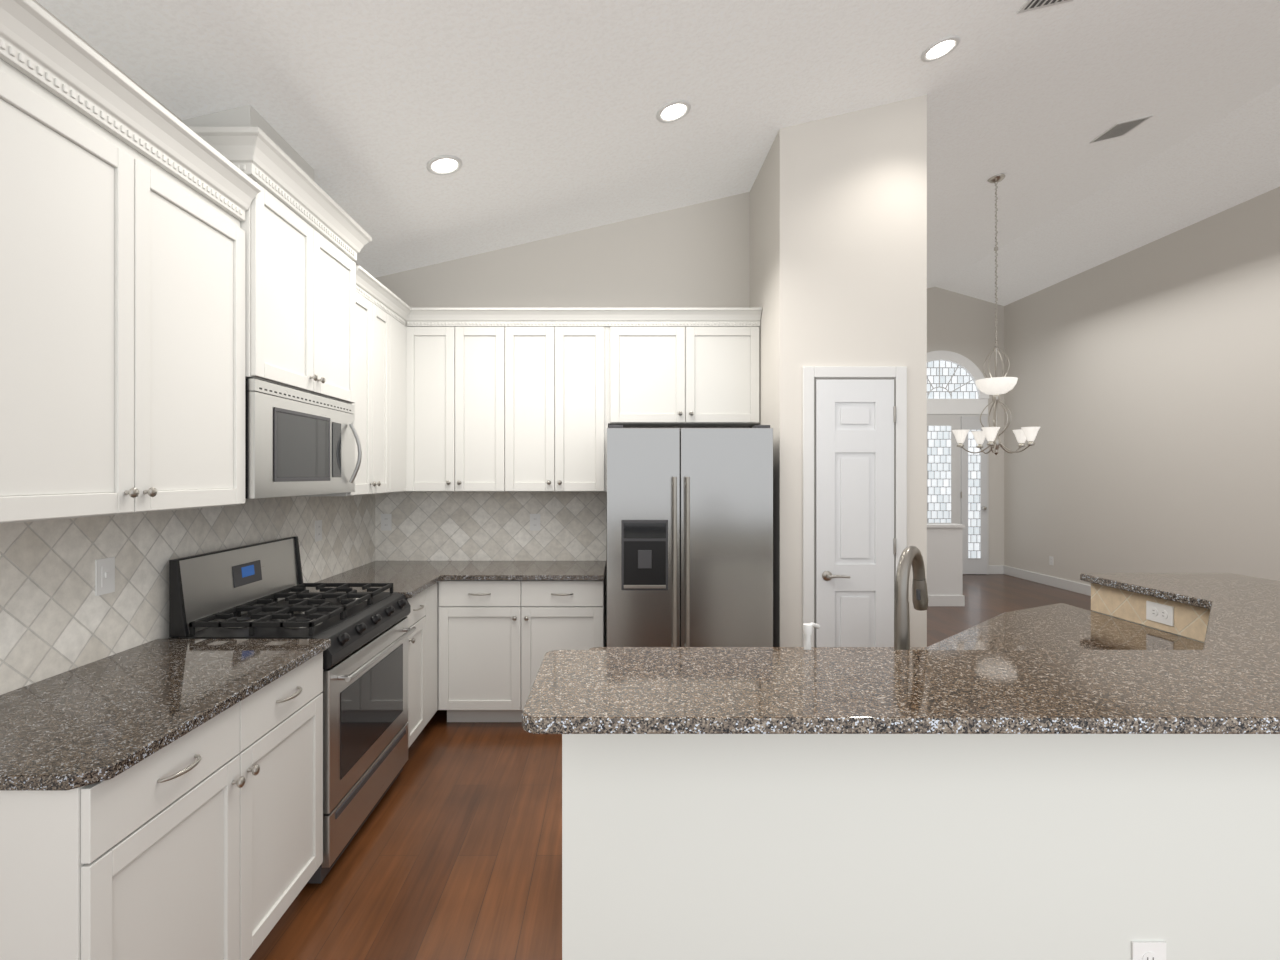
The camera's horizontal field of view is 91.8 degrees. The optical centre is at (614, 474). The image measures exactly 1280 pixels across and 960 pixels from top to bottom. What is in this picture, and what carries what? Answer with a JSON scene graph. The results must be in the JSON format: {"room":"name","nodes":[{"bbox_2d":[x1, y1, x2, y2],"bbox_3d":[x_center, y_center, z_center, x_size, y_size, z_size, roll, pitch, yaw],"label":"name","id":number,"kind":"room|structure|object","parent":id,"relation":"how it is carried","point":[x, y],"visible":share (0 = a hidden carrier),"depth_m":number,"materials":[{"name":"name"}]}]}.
{"room":"kitchen","nodes":[
{"label":"kitchen","id":0,"kind":"room"},
{"bbox_2d":[0,0,374,694],"bbox_3d":[-1.716,-0.025,1.600,0.128,3.050,5.600,0,0,0],"label":"wall","id":1,"kind":"structure","parent":0,"point":[57,616],"depth_m":2.07,"materials":[{"name":"tile"}]},
{"bbox_2d":[95,557,114,595],"bbox_3d":[-1.646,0.327,2.006,0.010,0.115,0.072,0,0,0],"label":"light switch","id":2,"kind":"object","parent":1,"relation":"attached to","point":[104,575],"visible":1,"depth_m":2.00,"materials":[{"name":"white plastic"}]},
{"bbox_2d":[0,0,247,523],"bbox_3d":[-1.495,-0.466,1.715,0.329,1.148,1.041,0,0,0],"label":"upper cabinet","id":3,"kind":"object","parent":1,"relation":"attached to","point":[168,282],"depth_m":1.63,"materials":[{"name":"white wood"}]},
{"bbox_2d":[176,105,319,187],"bbox_3d":[-1.527,-1.318,2.625,0.264,0.196,0.510,0,0,0],"label":"crown molding","id":4,"kind":"structure","parent":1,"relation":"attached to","point":[244,118],"depth_m":2.37,"materials":[{"name":"white wood"}]},
{"bbox_2d":[188,132,359,407],"bbox_3d":[-1.480,-0.788,2.677,0.359,0.865,0.873,0,0,0],"label":"upper cabinet","id":5,"kind":"object","parent":1,"relation":"attached to","point":[304,275],"depth_m":2.53,"materials":[{"name":"white wood"}]},
{"bbox_2d":[245,378,361,498],"bbox_3d":[-1.444,-0.132,2.678,0.412,0.436,0.865,0,0,0],"label":"microwave","id":6,"kind":"object","parent":5,"relation":"attached to","point":[299,443],"visible":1,"depth_m":2.54,"materials":[{"name":"silver metal"}]},
{"bbox_2d":[315,520,321,541],"bbox_3d":[-1.648,0.310,3.449,0.007,0.115,0.072,0,0,0],"label":"electrical outlet","id":7,"kind":"object","parent":1,"relation":"attached to","point":[318,530],"visible":1,"depth_m":3.44,"materials":[{"name":"white plastic"}]},
{"bbox_2d":[304,268,387,495],"bbox_3d":[-1.495,-0.474,3.393,0.329,1.163,0.548,0,0,0],"label":"upper cabinet","id":8,"kind":"object","parent":1,"relation":"attached to","point":[371,419],"depth_m":3.40,"materials":[{"name":"white wood"}]},
{"bbox_2d":[388,292,415,492],"bbox_3d":[-1.471,-0.474,3.789,0.377,1.163,0.361,0,0,0],"label":"upper cabinet","id":9,"kind":"object","parent":1,"relation":"attached to","point":[401,338],"depth_m":3.86,"materials":[{"name":"white wood"}]},
{"bbox_2d":[375,192,749,646],"bbox_3d":[-0.365,-0.375,4.336,2.590,3.750,0.128,0,0,0],"label":"wall","id":10,"kind":"structure","parent":0,"point":[695,256],"depth_m":4.28,"materials":[{"name":"white paint"}]},
{"bbox_2d":[381,514,391,530],"bbox_3d":[-1.575,0.325,4.268,0.072,0.115,0.007,0,0,0],"label":"electrical outlet","id":11,"kind":"object","parent":10,"relation":"attached to","point":[386,522],"visible":1,"depth_m":4.27,"materials":[{"name":"white plastic"}]},
{"bbox_2d":[416,308,515,491],"bbox_3d":[-0.997,-0.474,4.115,0.704,1.163,0.330,0,0,0],"label":"upper cabinet","id":12,"kind":"object","parent":10,"relation":"attached to","point":[466,357],"depth_m":3.96,"materials":[{"name":"white wood"}]},
{"bbox_2d":[530,514,539,530],"bbox_3d":[-0.550,0.325,4.268,0.072,0.115,0.007,0,0,0],"label":"electrical outlet","id":13,"kind":"object","parent":10,"relation":"attached to","point":[534,522],"visible":1,"depth_m":4.27,"materials":[{"name":"white plastic"}]},
{"bbox_2d":[516,308,619,491],"bbox_3d":[-0.368,-0.474,4.115,0.787,1.163,0.330,0,0,0],"label":"upper cabinet","id":14,"kind":"object","parent":10,"relation":"attached to","point":[568,359],"depth_m":3.96,"materials":[{"name":"white wood"}]},
{"bbox_2d":[620,308,761,426],"bbox_3d":[0.441,-0.693,4.115,0.972,0.725,0.330,0,0,0],"label":"upper cabinet","id":15,"kind":"object","parent":10,"relation":"attached to","point":[680,367],"depth_m":3.96,"materials":[{"name":"white wood"}]},
{"bbox_2d":[36,0,1279,305],"bbox_3d":[2.120,-2.146,4.250,7.960,1.663,10.900,0,0,0],"label":"ceiling","id":16,"kind":"structure","parent":0,"point":[538,118],"depth_m":3.22,"materials":[{"name":"white paint"}]},
{"bbox_2d":[427,155,461,174],"bbox_3d":[-0.849,-1.542,3.090,0.173,0.047,0.176,0,0,0],"label":"recessed light","id":17,"kind":"object","parent":16,"relation":"in","point":[451,163],"visible":1,"depth_m":3.08,"materials":[{"name":"white"}]},
{"bbox_2d":[656,100,690,122],"bbox_3d":[0.291,-1.804,3.080,0.173,0.047,0.176,0,0,0],"label":"recessed light","id":18,"kind":"object","parent":16,"relation":"in","point":[673,111],"visible":1,"depth_m":3.07,"materials":[{"name":"white"}]},
{"bbox_2d":[921,35,959,61],"bbox_3d":[1.611,-2.108,3.070,0.173,0.047,0.176,0,0,0],"label":"recessed light","id":19,"kind":"object","parent":16,"relation":"in","point":[940,48],"visible":1,"depth_m":3.06,"materials":[{"name":"white"}]},
{"bbox_2d":[952,174,1039,454],"bbox_3d":[3.165,-1.316,5.160,0.626,2.303,0.611,0,0,0],"label":"chandelier","id":20,"kind":"object","parent":16,"relation":"hanging from","point":[995,386],"visible":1,"depth_m":5.12,"materials":[{"name":"silver metal"}]},
{"bbox_2d":[1017,0,1072,13],"bbox_3d":[2.021,-2.202,2.780,0.265,0.068,0.270,0,0,0],"label":"ceiling vent","id":21,"kind":"object","parent":16,"relation":"in","point":[1029,5],"visible":1,"depth_m":2.89,"materials":[{"name":"white metal"}]},
{"bbox_2d":[1089,115,1152,143],"bbox_3d":[3.831,-2.619,4.700,0.265,0.068,0.270,0,0,0],"label":"ceiling vent","id":22,"kind":"object","parent":16,"relation":"in","point":[1119,129],"visible":1,"depth_m":4.68,"materials":[{"name":"white metal"}]},
{"bbox_2d":[249,574,1091,959],"bbox_3d":[2.050,1.530,4.250,8.500,0.060,10.900,0,0,0],"label":"floor","id":23,"kind":"structure","parent":0,"point":[453,850],"depth_m":2.44,"materials":[{"name":"brown wood"}]},
{"bbox_2d":[0,652,322,959],"bbox_3d":[-1.351,1.060,1.735,0.600,0.880,0.999,0,0,0],"label":"base cabinet","id":24,"kind":"object","parent":23,"relation":"on","point":[203,841],"depth_m":1.51,"materials":[{"name":"white wood"}]},
{"bbox_2d":[0,639,330,789],"bbox_3d":[-1.337,0.605,1.726,0.627,0.030,1.022,0,0,0],"label":"countertop","id":25,"kind":"structure","parent":24,"relation":"on","point":[107,718],"depth_m":1.61,"materials":[{"name":"grey stone"}]},
{"bbox_2d":[169,536,415,882],"bbox_3d":[-1.315,0.904,2.678,0.671,1.192,0.865,0,0,0],"label":"range","id":26,"kind":"object","parent":23,"relation":"on","point":[256,591],"visible":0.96,"depth_m":2.52,"materials":[{"name":"grey metal"}]},
{"bbox_2d":[406,591,423,748],"bbox_3d":[-1.351,1.060,3.282,0.600,0.880,0.322,0,0,0],"label":"base cabinet","id":27,"kind":"object","parent":23,"relation":"on","point":[415,721],"depth_m":3.29,"materials":[{"name":"white wood"}]},
{"bbox_2d":[424,580,451,726],"bbox_3d":[-1.319,1.060,3.538,0.663,0.880,0.305,0,0,0],"label":"base cabinet","id":28,"kind":"object","parent":23,"relation":"on","point":[438,597],"depth_m":3.67,"materials":[{"name":"white wood"}]},
{"bbox_2d":[306,573,443,597],"bbox_3d":[-1.336,0.605,3.381,0.630,0.030,0.527,0,0,0],"label":"countertop","id":29,"kind":"structure","parent":28,"relation":"on","point":[410,585],"depth_m":3.47,"materials":[{"name":"grey stone"}]},
{"bbox_2d":[452,578,604,721],"bbox_3d":[-0.555,1.060,3.971,0.978,0.880,0.601,0,0,0],"label":"base cabinet","id":30,"kind":"object","parent":23,"relation":"on","point":[503,631],"depth_m":3.68,"materials":[{"name":"white wood"}]},
{"bbox_2d":[343,561,605,579],"bbox_3d":[-0.857,0.605,3.943,1.588,0.030,0.656,0,0,0],"label":"countertop","id":31,"kind":"structure","parent":30,"relation":"on","point":[452,570],"depth_m":3.87,"materials":[{"name":"grey stone"}]},
{"bbox_2d":[607,425,772,646],"bbox_3d":[0.410,0.613,3.797,0.910,1.775,0.936,0,0,0],"label":"refrigerator","id":32,"kind":"object","parent":23,"relation":"on","point":[689,537],"visible":0.67,"depth_m":3.39,"materials":[{"name":"grey metal"}]},
{"bbox_3d":[0.995,1.060,2.170,2.130,0.879,1.339,0,0,0],"label":"cabinet","id":33,"kind":"object","parent":23,"relation":"on","visible":0},
{"bbox_2d":[589,603,1203,649],"bbox_3d":[0.990,0.605,2.178,2.159,0.030,1.371,0,0,0],"label":"countertop","id":34,"kind":"structure","parent":33,"relation":"on","point":[1061,626],"depth_m":2.27,"materials":[{"name":"grey stone"}]},
{"bbox_2d":[803,622,819,649],"bbox_3d":[0.519,0.489,1.644,0.075,0.200,0.086,0,0,0],"label":"soap dispenser","id":35,"kind":"object","parent":34,"relation":"on","point":[807,629],"visible":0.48,"depth_m":1.62,"materials":[{"name":"white"}]},
{"bbox_2d":[894,546,927,649],"bbox_3d":[0.810,0.392,1.683,0.179,0.396,0.248,0,0,0],"label":"faucet","id":36,"kind":"object","parent":34,"relation":"on","point":[910,555],"visible":0.71,"depth_m":1.63,"materials":[{"name":"silver metal"}]},
{"bbox_2d":[750,95,926,646],"bbox_3d":[1.345,-0.450,6.510,0.830,3.900,6.020,0,0,0],"label":"wall","id":37,"kind":"structure","parent":0,"point":[838,240],"depth_m":3.50,"materials":[{"name":"white paint"}]},
{"bbox_2d":[802,366,906,646],"bbox_3d":[1.349,0.445,3.490,0.583,2.110,0.020,0,0,0],"label":"door frame","id":38,"kind":"structure","parent":37,"relation":"attached to","point":[811,374],"depth_m":3.48,"materials":[{"name":"white wood"}]},
{"bbox_2d":[815,379,895,646],"bbox_3d":[1.352,0.476,3.465,0.443,2.024,0.068,0,0,0],"label":"pantry door","id":39,"kind":"structure","parent":37,"relation":"in","point":[855,539],"depth_m":3.48,"materials":[{"name":"white wood"}]},
{"bbox_2d":[562,611,1279,959],"bbox_3d":[1.052,0.981,2.025,2.335,1.038,1.350,0,0,0],"label":"wall","id":40,"kind":"structure","parent":0,"point":[892,847],"depth_m":1.35,"materials":[{"name":"white paint"}]},
{"bbox_2d":[522,573,1279,733],"bbox_3d":[1.265,0.445,1.909,2.870,0.030,1.623,0,0,0],"label":"countertop","id":41,"kind":"structure","parent":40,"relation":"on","point":[1226,680],"depth_m":1.26,"materials":[{"name":"grey stone"}]},
{"bbox_2d":[1131,941,1165,959],"bbox_3d":[1.160,1.072,1.346,0.072,0.115,0.007,0,0,0],"label":"electrical outlet","id":42,"kind":"object","parent":40,"relation":"attached to","point":[1148,950],"visible":1,"depth_m":1.34,"materials":[{"name":"white plastic"}]},
{"bbox_2d":[1091,583,1209,641],"bbox_3d":[2.076,0.525,2.405,0.008,0.125,0.590,0,0,0],"label":"wall","id":43,"kind":"structure","parent":40,"relation":"attached to","point":[1191,621],"depth_m":2.43,"materials":[{"name":"tile"}]},
{"bbox_2d":[1146,601,1173,625],"bbox_3d":[2.068,0.525,2.355,0.007,0.072,0.115,0,0,0],"label":"electrical outlet","id":44,"kind":"object","parent":43,"relation":"attached to","point":[1160,613],"visible":1,"depth_m":2.35,"materials":[{"name":"white plastic"}]},
{"bbox_2d":[927,524,964,605],"bbox_3d":[3.615,1.035,7.175,0.770,0.930,0.190,0,0,0],"label":"wall","id":45,"kind":"structure","parent":0,"point":[944,564],"depth_m":7.10,"materials":[{"name":"white paint"}]},
{"bbox_2d":[927,287,1003,564],"bbox_3d":[3.830,-0.800,9.460,4.140,4.600,0.120,0,0,0],"label":"wall","id":46,"kind":"structure","parent":0,"point":[962,324],"depth_m":9.40,"materials":[{"name":"white paint"}]},
{"bbox_2d":[927,350,988,573],"bbox_3d":[4.910,-0.185,9.336,1.460,3.370,0.123,0,0,0],"label":"entry door","id":47,"kind":"structure","parent":46,"relation":"in","point":[957,480],"depth_m":9.35,"materials":[{"name":"white"}]},
{"bbox_2d":[989,565,1002,573],"bbox_3d":[3.821,1.435,9.389,4.080,0.130,0.019,0,0,0],"label":"baseboard","id":48,"kind":"structure","parent":46,"relation":"attached to","point":[993,569],"depth_m":9.38,"materials":[{"name":"white"}]},
{"bbox_2d":[1004,187,1279,585],"bbox_3d":[5.960,-0.800,4.160,0.120,4.600,10.720,0,0,0],"label":"wall","id":49,"kind":"structure","parent":0,"point":[1143,394],"depth_m":6.77,"materials":[{"name":"white paint"}]},
{"bbox_2d":[1003,565,1090,595],"bbox_3d":[5.889,1.435,4.199,0.020,0.130,10.399,0,0,0],"label":"baseboard","id":50,"kind":"structure","parent":49,"relation":"attached to","point":[1076,587],"depth_m":8.40,"materials":[{"name":"white"}]},
{"bbox_2d":[1049,556,1052,564],"bbox_3d":[5.896,1.160,8.380,0.007,0.115,0.072,0,0,0],"label":"electrical outlet","id":51,"kind":"object","parent":49,"relation":"attached to","point":[1050,560],"visible":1,"depth_m":8.39,"materials":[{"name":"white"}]}
]}

